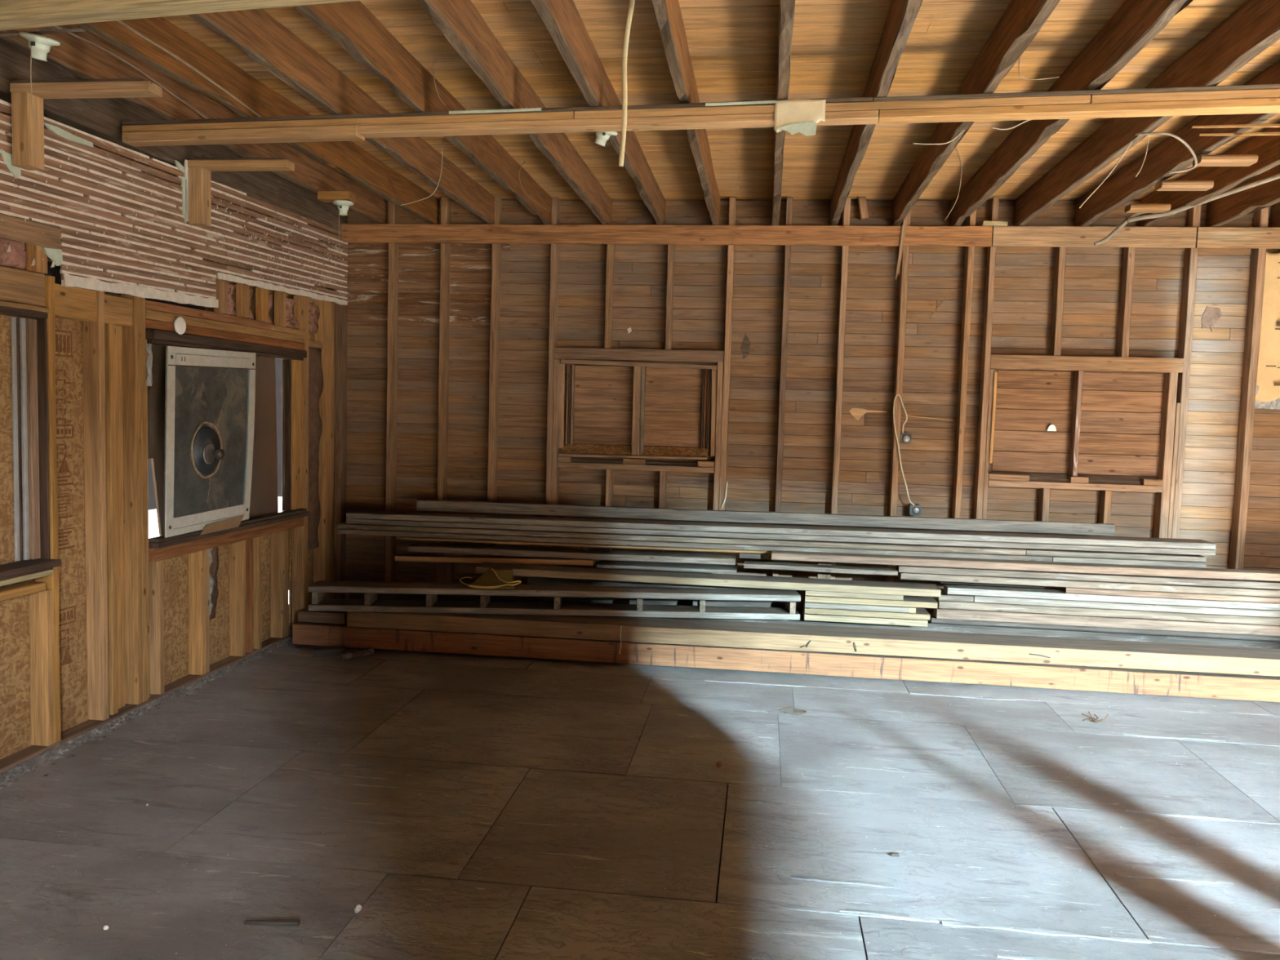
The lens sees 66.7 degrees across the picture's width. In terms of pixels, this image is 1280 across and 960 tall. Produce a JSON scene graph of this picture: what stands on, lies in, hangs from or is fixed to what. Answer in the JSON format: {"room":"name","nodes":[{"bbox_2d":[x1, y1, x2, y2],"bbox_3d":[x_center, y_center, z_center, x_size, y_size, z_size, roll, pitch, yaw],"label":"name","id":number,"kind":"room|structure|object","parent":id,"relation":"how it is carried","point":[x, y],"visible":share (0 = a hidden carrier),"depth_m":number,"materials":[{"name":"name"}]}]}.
{"room":"house under renovation","nodes":[
{"label":"house under renovation","id":0,"kind":"room"},
{"bbox_2d":[0,97,347,772],"bbox_3d":[-2.976,-0.259,2.860,0.366,3.250,9.340,2,4,7],"label":"wall","id":1,"kind":"structure","parent":0,"point":[100,237],"depth_m":4.89,"materials":[{"name":"brown wood"}]},
{"bbox_2d":[0,300,61,586],"bbox_3d":[-2.708,-0.139,3.857,0.133,1.185,0.964,2,4,7],"label":"window","id":2,"kind":"structure","parent":1,"relation":"in","point":[37,562],"depth_m":4.28,"materials":[{"name":"brown wood"}]},
{"bbox_2d":[9,78,162,170],"bbox_3d":[-2.294,-1.471,4.031,0.617,0.345,0.090,2,4,7],"label":"wall bracket","id":3,"kind":"object","parent":1,"relation":"attached to","point":[28,130],"visible":1,"depth_m":4.01,"materials":[{"name":"brown wood"}]},
{"bbox_2d":[173,316,186,334],"bbox_3d":[-2.476,-0.830,5.230,0.022,0.100,0.098,2,4,7],"label":"disc","id":4,"kind":"object","parent":1,"relation":"attached to","point":[180,325],"visible":1,"depth_m":5.22,"materials":[{"name":"white plastic"}]},
{"bbox_2d":[145,328,309,548],"bbox_3d":[-2.522,-0.276,6.130,0.320,1.350,2.430,2,4,7],"label":"window","id":5,"kind":"structure","parent":1,"relation":"in","point":[264,503],"depth_m":6.58,"materials":[{"name":"brown wood"}]},
{"bbox_2d":[163,346,255,537],"bbox_3d":[-2.410,-0.239,5.565,0.100,1.029,0.940,2,4,7],"label":"framed panel","id":6,"kind":"object","parent":5,"relation":"on","point":[210,394],"visible":0.99,"depth_m":5.49,"materials":[{"name":"grey"}]},
{"bbox_2d":[200,515,244,534],"bbox_3d":[-2.420,0.260,5.637,0.012,0.065,0.450,2,4,7],"label":"scrap","id":7,"kind":"object","parent":5,"relation":"on","point":[233,522],"visible":1,"depth_m":5.63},
{"bbox_2d":[183,157,294,226],"bbox_3d":[-2.168,-1.558,5.262,0.574,0.351,0.110,2,4,7],"label":"wall bracket","id":8,"kind":"object","parent":1,"relation":"attached to","point":[197,175],"visible":1,"depth_m":5.25,"materials":[{"name":"brown wood"}]},
{"bbox_2d":[0,622,1279,959],"bbox_3d":[0.938,1.485,2.479,8.150,0.064,9.550,2,4,7],"label":"floor","id":9,"kind":"structure","parent":0,"point":[1051,875],"depth_m":3.80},
{"bbox_2d":[102,924,108,929],"bbox_3d":[-1.606,1.346,2.923,0.014,0.014,0.014,2,4,7],"label":"lump","id":10,"kind":"object","parent":9,"relation":"on","point":[105,927],"visible":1,"depth_m":2.92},
{"bbox_2d":[0,636,292,789],"bbox_3d":[-2.479,1.166,5.055,0.218,0.024,3.436,2,4,7],"label":"rubble","id":11,"kind":"object","parent":9,"relation":"on","point":[25,767],"visible":0.9,"depth_m":4.66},
{"bbox_2d":[244,919,300,925],"bbox_3d":[-1.127,1.356,2.978,0.163,0.014,0.021,1,4,-3],"label":"wood sliver","id":12,"kind":"object","parent":9,"relation":"on","point":[277,922],"visible":1,"depth_m":2.97,"materials":[{"name":"grey wood"}]},
{"bbox_2d":[312,645,373,660],"bbox_3d":[-1.896,1.093,6.160,0.382,0.049,0.199,2,4,7],"label":"blocks","id":13,"kind":"object","parent":9,"relation":"on","point":[319,651],"visible":1,"depth_m":6.14,"materials":[{"name":"brown wood"}]},
{"bbox_2d":[354,904,361,913],"bbox_3d":[-0.888,1.352,3.063,0.022,0.023,0.020,0,4,-20],"label":"lump","id":14,"kind":"object","parent":9,"relation":"on","point":[358,907],"visible":1,"depth_m":3.06,"materials":[{"name":"white stone"}]},
{"bbox_2d":[575,546,589,567],"bbox_3d":[-0.417,0.768,6.965,0.090,0.668,0.050,2,4,7],"label":"block","id":15,"kind":"object","parent":9,"relation":"on","point":[576,548],"visible":0.02,"depth_m":6.92,"materials":[{"name":"brown wood"}]},
{"bbox_2d":[24,668,1279,959],"bbox_3d":[0.549,1.322,4.201,5.855,0.004,3.264,2,4,7],"label":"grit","id":16,"kind":"object","parent":9,"relation":"on","point":[455,668],"visible":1,"depth_m":4.19,"materials":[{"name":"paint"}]},
{"bbox_2d":[715,761,722,768],"bbox_3d":[0.358,1.289,4.404,0.027,0.030,0.030,2,4,7],"label":"crumb","id":17,"kind":"object","parent":9,"relation":"on","point":[718,764],"visible":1,"depth_m":4.39,"materials":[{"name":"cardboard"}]},
{"bbox_2d":[292,621,1279,702],"bbox_3d":[1.376,1.133,6.060,7.301,0.137,0.263,2,4,6],"label":"timber","id":18,"kind":"object","parent":9,"relation":"on","point":[1073,677],"visible":0.77,"depth_m":5.97,"materials":[{"name":"brown wood"}]},
{"bbox_2d":[297,606,346,623],"bbox_3d":[-2.067,0.891,6.437,0.320,0.071,0.200,2,4,7],"label":"support block","id":19,"kind":"object","parent":18,"relation":"on","point":[304,615],"visible":0.69,"depth_m":6.34,"materials":[{"name":"brown wood"}]},
{"bbox_2d":[346,611,1279,676],"bbox_3d":[1.565,1.009,6.039,6.931,0.104,0.321,2,4,6],"label":"timber","id":20,"kind":"object","parent":18,"relation":"on","point":[804,637],"visible":0.96,"depth_m":5.98,"materials":[{"name":"brown wood"}]},
{"bbox_2d":[308,580,800,620],"bbox_3d":[-0.547,0.788,6.382,3.173,0.177,0.217,2,4,-1],"label":"pallet","id":21,"kind":"object","parent":20,"relation":"on","point":[371,602],"visible":0.98,"depth_m":6.29,"materials":[{"name":"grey wood"}]},
{"bbox_2d":[459,567,520,588],"bbox_3d":[-0.965,0.637,6.319,0.414,0.116,0.206,2,4,7],"label":"hat","id":22,"kind":"object","parent":21,"relation":"on","point":[493,578],"visible":1,"depth_m":6.32,"materials":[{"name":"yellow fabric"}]},
{"bbox_2d":[619,626,622,653],"bbox_3d":[-0.120,1.000,6.073,0.011,0.178,0.017,4,5,34],"label":"straw","id":23,"kind":"object","parent":20,"relation":"hanging from","point":[621,626],"visible":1,"depth_m":6.07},
{"bbox_2d":[779,707,806,714],"bbox_3d":[0.828,1.250,5.261,0.146,0.013,0.089,2,4,7],"label":"clump","id":24,"kind":"object","parent":9,"relation":"on","point":[805,711],"visible":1,"depth_m":5.27,"materials":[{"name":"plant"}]},
{"bbox_2d":[817,561,831,579],"bbox_3d":[1.264,0.826,6.723,0.090,0.680,0.080,2,4,7],"label":"block","id":25,"kind":"object","parent":9,"relation":"on","point":[820,575],"visible":0.02,"depth_m":6.67,"materials":[{"name":"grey wood"}]},
{"bbox_2d":[337,528,1052,561],"bbox_3d":[0.277,0.438,6.773,4.908,0.036,0.221,2,4,7],"label":"board","id":26,"kind":"object","parent":25,"relation":"on","point":[348,531],"visible":0.67,"depth_m":6.66,"materials":[{"name":"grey wood"}]},
{"bbox_2d":[337,521,1026,555],"bbox_3d":[0.194,0.397,6.781,4.738,0.036,0.221,2,4,7],"label":"board","id":27,"kind":"object","parent":26,"relation":"on","point":[970,549],"visible":0.73,"depth_m":6.65,"materials":[{"name":"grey wood"}]},
{"bbox_2d":[346,518,1215,555],"bbox_3d":[0.806,0.374,6.712,5.848,0.038,0.221,2,4,7],"label":"board","id":28,"kind":"object","parent":27,"relation":"on","point":[354,521],"visible":0.66,"depth_m":6.57,"materials":[{"name":"grey wood"}]},
{"bbox_2d":[346,510,1215,549],"bbox_3d":[0.808,0.334,6.714,5.848,0.045,0.221,2,4,7],"label":"board","id":29,"kind":"object","parent":28,"relation":"on","point":[364,514],"visible":1,"depth_m":6.62,"materials":[{"name":"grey wood"}]},
{"bbox_2d":[416,499,1115,536],"bbox_3d":[0.771,0.258,6.812,4.839,0.081,0.048,2,4,7],"label":"board","id":30,"kind":"object","parent":29,"relation":"on","point":[755,517],"visible":1,"depth_m":6.77,"materials":[{"name":"grey wood"}]},
{"bbox_2d":[891,853,898,856],"bbox_3d":[0.934,1.374,3.563,0.026,0.010,0.015,1,4,-4],"label":"wood sliver","id":31,"kind":"object","parent":9,"relation":"on","point":[893,854],"visible":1,"depth_m":3.56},
{"bbox_2d":[1081,711,1108,723],"bbox_3d":[2.451,1.278,5.240,0.137,0.048,0.096,2,4,7],"label":"clump","id":32,"kind":"object","parent":9,"relation":"on","point":[1093,720],"visible":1,"depth_m":5.24,"materials":[{"name":"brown plant"}]},
{"bbox_3d":[1.493,1.118,6.582,7.200,0.127,0.141,2,4,7],"label":"plank","id":33,"kind":"object","parent":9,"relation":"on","visible":0},
{"bbox_2d":[348,592,1279,648],"bbox_3d":[1.497,0.986,6.573,7.200,0.130,0.141,2,4,7],"label":"plank","id":34,"kind":"object","parent":33,"relation":"on","point":[931,626],"visible":0.11,"depth_m":6.41,"materials":[{"name":"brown wood"}]},
{"bbox_2d":[527,576,799,613],"bbox_3d":[0.154,0.780,6.742,1.880,0.174,0.120,2,4,7],"label":"plank","id":35,"kind":"object","parent":34,"relation":"on","point":[531,580],"visible":0.23,"depth_m":6.70,"materials":[{"name":"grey wood"}]},
{"bbox_2d":[802,608,928,626],"bbox_3d":[1.475,0.900,6.413,0.781,0.040,0.261,2,4,7],"label":"board","id":36,"kind":"object","parent":34,"relation":"on","point":[816,617],"visible":0.49,"depth_m":6.29,"materials":[{"name":"brown wood"}]},
{"bbox_2d":[803,601,930,620],"bbox_3d":[1.483,0.859,6.411,0.794,0.037,0.260,2,4,7],"label":"board","id":37,"kind":"object","parent":36,"relation":"on","point":[921,613],"visible":0.58,"depth_m":6.29,"materials":[{"name":"brown wood"}]},
{"bbox_2d":[803,595,909,613],"bbox_3d":[1.419,0.818,6.419,0.661,0.034,0.261,2,4,7],"label":"board","id":38,"kind":"object","parent":37,"relation":"on","point":[811,605],"visible":0.48,"depth_m":6.29,"materials":[{"name":"grey wood"}]},
{"bbox_2d":[803,591,937,608],"bbox_3d":[1.506,0.781,6.402,0.836,0.039,0.261,2,4,7],"label":"board","id":39,"kind":"object","parent":38,"relation":"on","point":[922,602],"visible":0.59,"depth_m":6.28,"materials":[{"name":"brown wood"}]},
{"bbox_2d":[804,590,903,600],"bbox_3d":[1.401,0.738,6.412,0.621,0.035,0.260,2,4,7],"label":"board","id":40,"kind":"object","parent":39,"relation":"on","point":[887,597],"visible":0.55,"depth_m":6.28,"materials":[{"name":"brown wood"}]},
{"bbox_2d":[475,562,941,597],"bbox_3d":[0.417,0.662,6.495,3.055,0.049,0.216,2,4,7],"label":"board","id":41,"kind":"object","parent":40,"relation":"on","point":[518,570],"visible":0.96,"depth_m":6.42,"materials":[{"name":"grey wood"}]},
{"bbox_2d":[395,554,595,565],"bbox_3d":[-1.024,0.563,6.848,1.424,0.040,0.103,1,4,7],"label":"board","id":42,"kind":"object","parent":41,"relation":"on","point":[400,557],"visible":0.94,"depth_m":6.81,"materials":[{"name":"brown wood"}]},
{"bbox_2d":[444,553,471,555],"bbox_3d":[-1.291,0.524,6.884,0.187,0.017,0.061,0,4,-8],"label":"chip","id":43,"kind":"object","parent":42,"relation":"on","point":[445,554],"visible":0.71,"depth_m":6.85,"materials":[{"name":"brown wood"}]},
{"bbox_2d":[596,560,737,573],"bbox_3d":[0.195,0.594,6.734,0.950,0.026,0.302,2,4,7],"label":"board","id":44,"kind":"object","parent":41,"relation":"on","point":[655,566],"visible":0.8,"depth_m":6.63,"materials":[{"name":"grey wood"}]},
{"bbox_2d":[408,542,736,564],"bbox_3d":[-0.486,0.516,6.816,2.302,0.046,0.182,2,4,7],"label":"board","id":45,"kind":"object","parent":44,"relation":"on","point":[679,557],"visible":1,"depth_m":6.76,"materials":[{"name":"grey wood"}]},
{"bbox_2d":[743,560,897,575],"bbox_3d":[1.198,0.588,6.484,1.000,0.035,0.133,2,4,8],"label":"board","id":46,"kind":"object","parent":41,"relation":"on","point":[748,564],"visible":1,"depth_m":6.44,"materials":[{"name":"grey wood"}]},
{"bbox_2d":[739,552,768,559],"bbox_3d":[0.784,0.516,6.683,0.196,0.034,0.120,2,4,7],"label":"board","id":47,"kind":"object","parent":46,"relation":"on","point":[742,555],"visible":0.76,"depth_m":6.62,"materials":[{"name":"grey wood"}]},
{"bbox_2d":[400,536,771,554],"bbox_3d":[-0.285,0.455,6.796,2.864,0.022,0.102,2,4,7],"label":"board","id":48,"kind":"object","parent":47,"relation":"on","point":[490,541],"visible":0.66,"depth_m":6.76,"materials":[{"name":"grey wood"}]},
{"bbox_2d":[908,607,915,613],"bbox_3d":[1.766,0.834,6.357,0.043,0.035,0.200,2,4,7],"label":"board","id":49,"kind":"object","parent":37,"relation":"on","point":[912,610],"visible":0.5,"depth_m":6.26,"materials":[{"name":"brown wood"}]},
{"bbox_2d":[928,614,1279,641],"bbox_3d":[3.485,0.975,6.216,3.170,0.035,0.121,2,4,7],"label":"board","id":50,"kind":"object","parent":34,"relation":"on","point":[932,619],"visible":0.65,"depth_m":6.22,"materials":[{"name":"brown wood"}]},
{"bbox_2d":[933,606,1279,636],"bbox_3d":[3.500,0.924,6.205,3.140,0.065,0.131,2,4,7],"label":"board","id":51,"kind":"object","parent":50,"relation":"on","point":[939,613],"visible":0.75,"depth_m":6.21,"materials":[{"name":"brown wood"}]},
{"bbox_2d":[935,597,1279,625],"bbox_3d":[3.506,0.863,6.196,3.130,0.049,0.141,2,4,7],"label":"board","id":52,"kind":"object","parent":51,"relation":"on","point":[941,604],"visible":0.74,"depth_m":6.19,"materials":[{"name":"brown wood"}]},
{"bbox_2d":[935,591,973,602],"bbox_3d":[2.058,0.764,6.371,0.218,0.037,0.140,2,4,7],"label":"board","id":53,"kind":"object","parent":52,"relation":"on","point":[944,596],"visible":0.71,"depth_m":6.30,"materials":[{"name":"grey wood"}]},
{"bbox_2d":[972,595,1279,617],"bbox_3d":[3.617,0.820,6.179,2.910,0.041,0.141,2,4,7],"label":"board","id":54,"kind":"object","parent":52,"relation":"on","point":[988,599],"visible":0.74,"depth_m":6.17,"materials":[{"name":"grey wood"}]},
{"bbox_2d":[943,584,1279,610],"bbox_3d":[3.534,0.773,6.191,3.080,0.043,0.141,2,4,7],"label":"board","id":55,"kind":"object","parent":54,"relation":"on","point":[1057,594],"visible":0.83,"depth_m":6.21,"materials":[{"name":"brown wood"}]},
{"bbox_2d":[938,581,1044,587],"bbox_3d":[2.332,0.677,6.470,0.660,0.036,0.102,2,4,7],"label":"board","id":56,"kind":"object","parent":55,"relation":"on","point":[945,582],"visible":0.24,"depth_m":6.42,"materials":[{"name":"brown wood"}]},
{"bbox_2d":[1059,586,1279,603],"bbox_3d":[3.899,0.745,6.142,2.347,0.036,0.141,2,4,7],"label":"board","id":57,"kind":"object","parent":55,"relation":"on","point":[1066,589],"visible":0.7,"depth_m":6.14,"materials":[{"name":"brown wood"}]},
{"bbox_2d":[897,571,1279,597],"bbox_3d":[3.388,0.684,6.204,3.380,0.043,0.141,2,4,7],"label":"board","id":58,"kind":"object","parent":57,"relation":"on","point":[903,575],"visible":0.74,"depth_m":6.20,"materials":[{"name":"brown wood"}]},
{"bbox_2d":[896,564,1279,589],"bbox_3d":[3.382,0.637,6.202,3.395,0.043,0.141,2,4,7],"label":"board","id":59,"kind":"object","parent":58,"relation":"on","point":[911,569],"visible":0.8,"depth_m":6.20,"materials":[{"name":"brown wood"}]},
{"bbox_2d":[771,550,1279,581],"bbox_3d":[2.974,0.571,6.249,4.220,0.048,0.131,2,4,7],"label":"board","id":60,"kind":"object","parent":59,"relation":"on","point":[1114,569],"visible":1,"depth_m":6.26,"materials":[{"name":"brown wood"}]},
{"bbox_3d":[3.248,0.893,6.473,0.090,0.692,0.080,2,4,7],"label":"block","id":61,"kind":"object","parent":9,"relation":"on","visible":0},
{"bbox_2d":[1051,555,1205,568],"bbox_3d":[3.181,0.527,6.407,0.937,0.034,0.221,2,4,7],"label":"board","id":62,"kind":"object","parent":61,"relation":"on","point":[1060,559],"visible":0.62,"depth_m":6.30,"materials":[{"name":"grey wood"}]},
{"bbox_2d":[1023,548,1205,562],"bbox_3d":[3.096,0.487,6.415,1.105,0.034,0.220,2,4,7],"label":"board","id":63,"kind":"object","parent":62,"relation":"on","point":[1058,553],"visible":0.74,"depth_m":6.32,"materials":[{"name":"grey wood"}]},
{"bbox_2d":[0,0,1279,235],"bbox_3d":[1.002,-1.578,2.292,8.500,0.399,10.000,2,4,7],"label":"ceiling","id":64,"kind":"structure","parent":0,"point":[365,56],"depth_m":4.43,"materials":[{"name":"brown wood"}]},
{"bbox_2d":[0,27,86,116],"bbox_3d":[-2.187,-1.476,3.549,0.383,0.314,0.130,2,4,7],"label":"lampholder","id":65,"kind":"object","parent":64,"relation":"attached to","point":[39,45],"visible":1,"depth_m":3.52,"materials":[{"name":"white ceramic"}]},
{"bbox_2d":[27,40,50,61],"bbox_3d":[-2.191,-1.566,3.546,0.072,0.070,0.072,1,4,-4],"label":"socket","id":66,"kind":"object","parent":65,"relation":"attached to","point":[39,50],"depth_m":3.53,"materials":[{"name":"ceramic"}]},
{"bbox_2d":[53,26,208,119],"bbox_3d":[-2.240,-1.770,4.085,0.017,0.081,1.651,2,4,7],"label":"cable","id":67,"kind":"object","parent":64,"relation":"attached to","point":[57,27],"visible":0.63,"depth_m":4.27,"materials":[{"name":"metal"}]},
{"bbox_2d":[0,0,363,31],"bbox_3d":[-0.987,-1.520,2.970,3.535,0.097,0.092,3,4,14],"label":"ceiling beam","id":68,"kind":"structure","parent":64,"relation":"attached to","point":[14,14],"depth_m":3.13,"materials":[{"name":"brown wood"}]},
{"bbox_2d":[115,20,261,117],"bbox_3d":[-1.911,-1.736,3.893,0.022,0.101,1.551,2,4,7],"label":"cable","id":69,"kind":"object","parent":64,"relation":"attached to","point":[121,22],"visible":0.85,"depth_m":4.04,"materials":[{"name":"metal"}]},
{"bbox_2d":[317,191,355,259],"bbox_3d":[-1.927,-1.611,6.182,0.214,0.422,0.132,2,4,7],"label":"lampholder","id":70,"kind":"object","parent":64,"relation":"attached to","point":[343,200],"visible":1,"depth_m":6.13,"materials":[{"name":"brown wood"}]},
{"bbox_2d":[337,204,348,215],"bbox_3d":[-1.884,-1.712,6.169,0.072,0.057,0.074,2,4,7],"label":"socket","id":71,"kind":"object","parent":70,"relation":"attached to","point":[343,209],"depth_m":6.15,"materials":[{"name":"ceramic"}]},
{"bbox_2d":[121,106,622,146],"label":"ceiling beam","id":72,"kind":"structure","parent":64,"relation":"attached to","point":[337,127],"depth_m":4.47,"materials":[{"name":"brown wood"}]},
{"bbox_2d":[400,138,443,205],"bbox_3d":[-1.258,-1.772,5.600,0.251,0.379,0.005,2,4,7],"label":"wire","id":73,"kind":"object","parent":64,"relation":"attached to","point":[442,139],"visible":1,"depth_m":5.59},
{"bbox_2d":[433,57,445,106],"bbox_3d":[-0.889,-1.762,4.311,0.055,0.197,0.020,-1,5,-32],"label":"wire","id":74,"kind":"object","parent":64,"relation":"hanging from","point":[435,58],"visible":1,"depth_m":4.31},
{"bbox_2d":[518,160,550,211],"bbox_3d":[-0.654,-1.821,6.025,0.202,0.309,0.004,2,4,7],"label":"wire","id":75,"kind":"object","parent":64,"relation":"attached to","point":[524,161],"visible":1,"depth_m":6.03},
{"bbox_2d":[594,131,617,146],"bbox_3d":[-0.167,-1.624,4.564,0.124,0.109,0.128,2,4,7],"label":"lampholder","id":76,"kind":"object","parent":64,"relation":"attached to","point":[602,137],"visible":0.66,"depth_m":4.55,"materials":[{"name":"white ceramic"}]},
{"bbox_2d":[594,131,610,146],"bbox_3d":[-0.179,-1.609,4.573,0.081,0.077,0.071,4,5,31],"label":"socket","id":77,"kind":"object","parent":76,"relation":"attached to","point":[602,137],"depth_m":4.55,"materials":[{"name":"ceramic"}]},
{"bbox_2d":[618,0,635,166],"bbox_3d":[-0.044,-1.427,3.346,0.043,0.682,0.012,2,4,7],"label":"cable","id":78,"kind":"object","parent":64,"relation":"hanging from","point":[629,17],"visible":1,"depth_m":3.35,"materials":[{"name":"beige plastic"}]},
{"bbox_2d":[626,99,785,131],"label":"ceiling beam","id":79,"kind":"structure","parent":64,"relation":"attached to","point":[752,113],"depth_m":4.18,"materials":[{"name":"brown wood"}]},
{"bbox_2d":[773,98,826,136],"bbox_3d":[0.670,-1.519,4.081,0.210,0.155,0.040,2,4,7],"label":"paper","id":80,"kind":"object","parent":79,"relation":"hanging from","point":[793,117],"visible":1,"depth_m":4.08,"materials":[{"name":"beige paper"}]},
{"bbox_2d":[912,129,964,144],"bbox_3d":[1.391,-1.594,4.482,0.268,0.105,0.020,1,4,-4],"label":"wire","id":81,"kind":"object","parent":64,"relation":"hanging from","point":[963,130],"visible":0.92,"depth_m":4.48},
{"bbox_2d":[945,147,961,219],"bbox_3d":[1.688,-1.628,5.232,0.081,0.451,0.005,2,4,7],"label":"wire","id":82,"kind":"object","parent":64,"relation":"hanging from","point":[955,148],"visible":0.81,"depth_m":5.23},
{"bbox_2d":[992,120,1030,129],"bbox_3d":[1.680,-1.546,4.194,0.315,0.078,0.023,1,4,-2],"label":"wire","id":83,"kind":"object","parent":64,"relation":"attached to","point":[1027,120],"visible":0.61,"depth_m":4.19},
{"bbox_2d":[798,84,1279,125],"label":"beam","id":84,"kind":"structure","parent":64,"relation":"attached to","point":[1182,101],"depth_m":3.91,"materials":[{"name":"brown wood"}]},
{"bbox_2d":[1018,57,1059,79],"bbox_3d":[1.542,-1.656,3.772,0.186,0.198,0.033,0,4,-15],"label":"wire","id":85,"kind":"object","parent":64,"relation":"hanging from","point":[1020,57],"visible":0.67,"depth_m":3.79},
{"bbox_2d":[1079,141,1133,208],"bbox_3d":[2.245,-1.462,4.674,0.029,0.269,0.261,-1,5,-31],"label":"wire","id":86,"kind":"object","parent":64,"relation":"hanging from","point":[1131,141],"visible":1,"depth_m":4.67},
{"bbox_2d":[1093,213,1155,245],"bbox_3d":[3.100,-1.601,6.159,0.409,0.235,0.066,3,4,14],"label":"cable","id":87,"kind":"object","parent":64,"relation":"hanging from","point":[1125,222],"visible":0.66,"depth_m":6.17,"materials":[{"name":"beige plastic"}]},
{"bbox_2d":[1135,134,1150,177],"bbox_3d":[2.297,-1.484,4.433,0.044,0.188,0.058,2,4,7],"label":"wire","id":88,"kind":"object","parent":64,"relation":"hanging from","point":[1148,135],"visible":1,"depth_m":4.46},
{"bbox_2d":[1135,132,1197,173],"bbox_3d":[2.445,-1.507,4.466,0.398,0.127,0.156,-1,5,-37],"label":"wire","id":89,"kind":"object","parent":64,"relation":"attached to","point":[1180,139],"visible":1,"depth_m":4.40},
{"bbox_2d":[1127,173,1279,222],"bbox_3d":[3.435,-1.707,5.785,0.977,0.241,0.067,5,6,44],"label":"cable","id":90,"kind":"object","parent":64,"relation":"hanging from","point":[1276,176],"visible":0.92,"depth_m":5.80,"materials":[{"name":"beige plastic"}]},
{"bbox_2d":[333,197,1279,615],"bbox_3d":[1.542,-0.419,6.923,8.500,3.250,0.209,2,4,7],"label":"wall","id":91,"kind":"structure","parent":0,"point":[453,335],"depth_m":6.95,"materials":[{"name":"brown wood"}]},
{"bbox_2d":[557,359,717,466],"bbox_3d":[-0.023,-0.489,7.082,1.159,0.749,0.138,2,4,7],"label":"window","id":92,"kind":"structure","parent":91,"relation":"in","point":[683,382],"depth_m":7.11,"materials":[{"name":"brown wood"}]},
{"bbox_2d":[720,481,728,508],"bbox_3d":[0.606,0.107,6.989,0.046,0.194,0.016,2,4,7],"label":"cable","id":93,"kind":"object","parent":91,"relation":"attached to","point":[726,483],"visible":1,"depth_m":6.98,"materials":[{"name":"white plastic"}]},
{"bbox_2d":[895,219,907,279],"bbox_3d":[1.800,-1.587,6.697,0.066,0.406,0.012,2,4,7],"label":"splintered lath","id":94,"kind":"object","parent":91,"relation":"attached to","point":[904,227],"visible":1,"depth_m":6.69,"materials":[{"name":"brown wood"}]},
{"bbox_2d":[893,393,915,505],"bbox_3d":[1.851,-0.211,6.803,0.181,0.779,0.016,2,4,7],"label":"lamp cord","id":95,"kind":"object","parent":91,"relation":"hanging from","point":[897,394],"visible":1,"depth_m":6.80,"materials":[{"name":"beige plastic"}]},
{"bbox_2d":[899,432,911,443],"bbox_3d":[1.867,-0.296,6.854,0.076,0.075,0.115,2,4,7],"label":"outlet box","id":96,"kind":"object","parent":91,"relation":"attached to","point":[905,437],"visible":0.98,"depth_m":6.81,"materials":[{"name":"metal"}]},
{"bbox_2d":[902,434,910,442],"bbox_3d":[1.864,-0.291,6.804,0.052,0.052,0.010,2,4,7],"label":"socket","id":97,"kind":"object","parent":96,"relation":"attached to","point":[906,437],"depth_m":6.80,"materials":[{"name":"ceramic"}]},
{"bbox_2d":[907,503,920,515],"bbox_3d":[1.942,0.209,6.878,0.076,0.075,0.115,2,4,7],"label":"outlet box","id":98,"kind":"object","parent":91,"relation":"attached to","point":[915,509],"visible":1,"depth_m":6.83,"materials":[{"name":"metal"}]},
{"bbox_2d":[912,506,919,514],"bbox_3d":[1.940,0.214,6.828,0.052,0.052,0.010,2,4,7],"label":"socket","id":99,"kind":"object","parent":98,"relation":"attached to","point":[916,510],"depth_m":6.83,"materials":[{"name":"metal"}]},
{"bbox_2d":[981,220,1008,226],"bbox_3d":[2.417,-1.746,6.632,0.160,0.035,0.070,2,4,7],"label":"scrap","id":100,"kind":"object","parent":91,"relation":"on","point":[984,223],"visible":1,"depth_m":6.60,"materials":[{"name":"beige wood"}]},
{"bbox_2d":[988,369,1164,485],"bbox_3d":[3.007,-0.367,6.711,1.149,0.768,0.128,2,4,7],"label":"window","id":101,"kind":"structure","parent":91,"relation":"in","point":[1075,420],"depth_m":6.74,"materials":[{"name":"brown wood"}]},
{"bbox_2d":[1254,252,1279,409],"bbox_3d":[4.318,-1.002,6.491,0.354,1.081,0.107,2,4,7],"label":"plywood board","id":102,"kind":"object","parent":91,"relation":"attached to","point":[1268,381],"visible":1,"depth_m":6.50,"materials":[{"name":"beige wood"}]},
{"label":"outside","id":103,"kind":"structure","parent":0,"visible":0},
{"bbox_2d":[148,496,288,622],"bbox_3d":[2.556,1.800,0.803,23.000,0.240,30.000,2,4,7],"label":"ground","id":104,"kind":"structure","parent":103,"point":[153,531],"depth_m":12.96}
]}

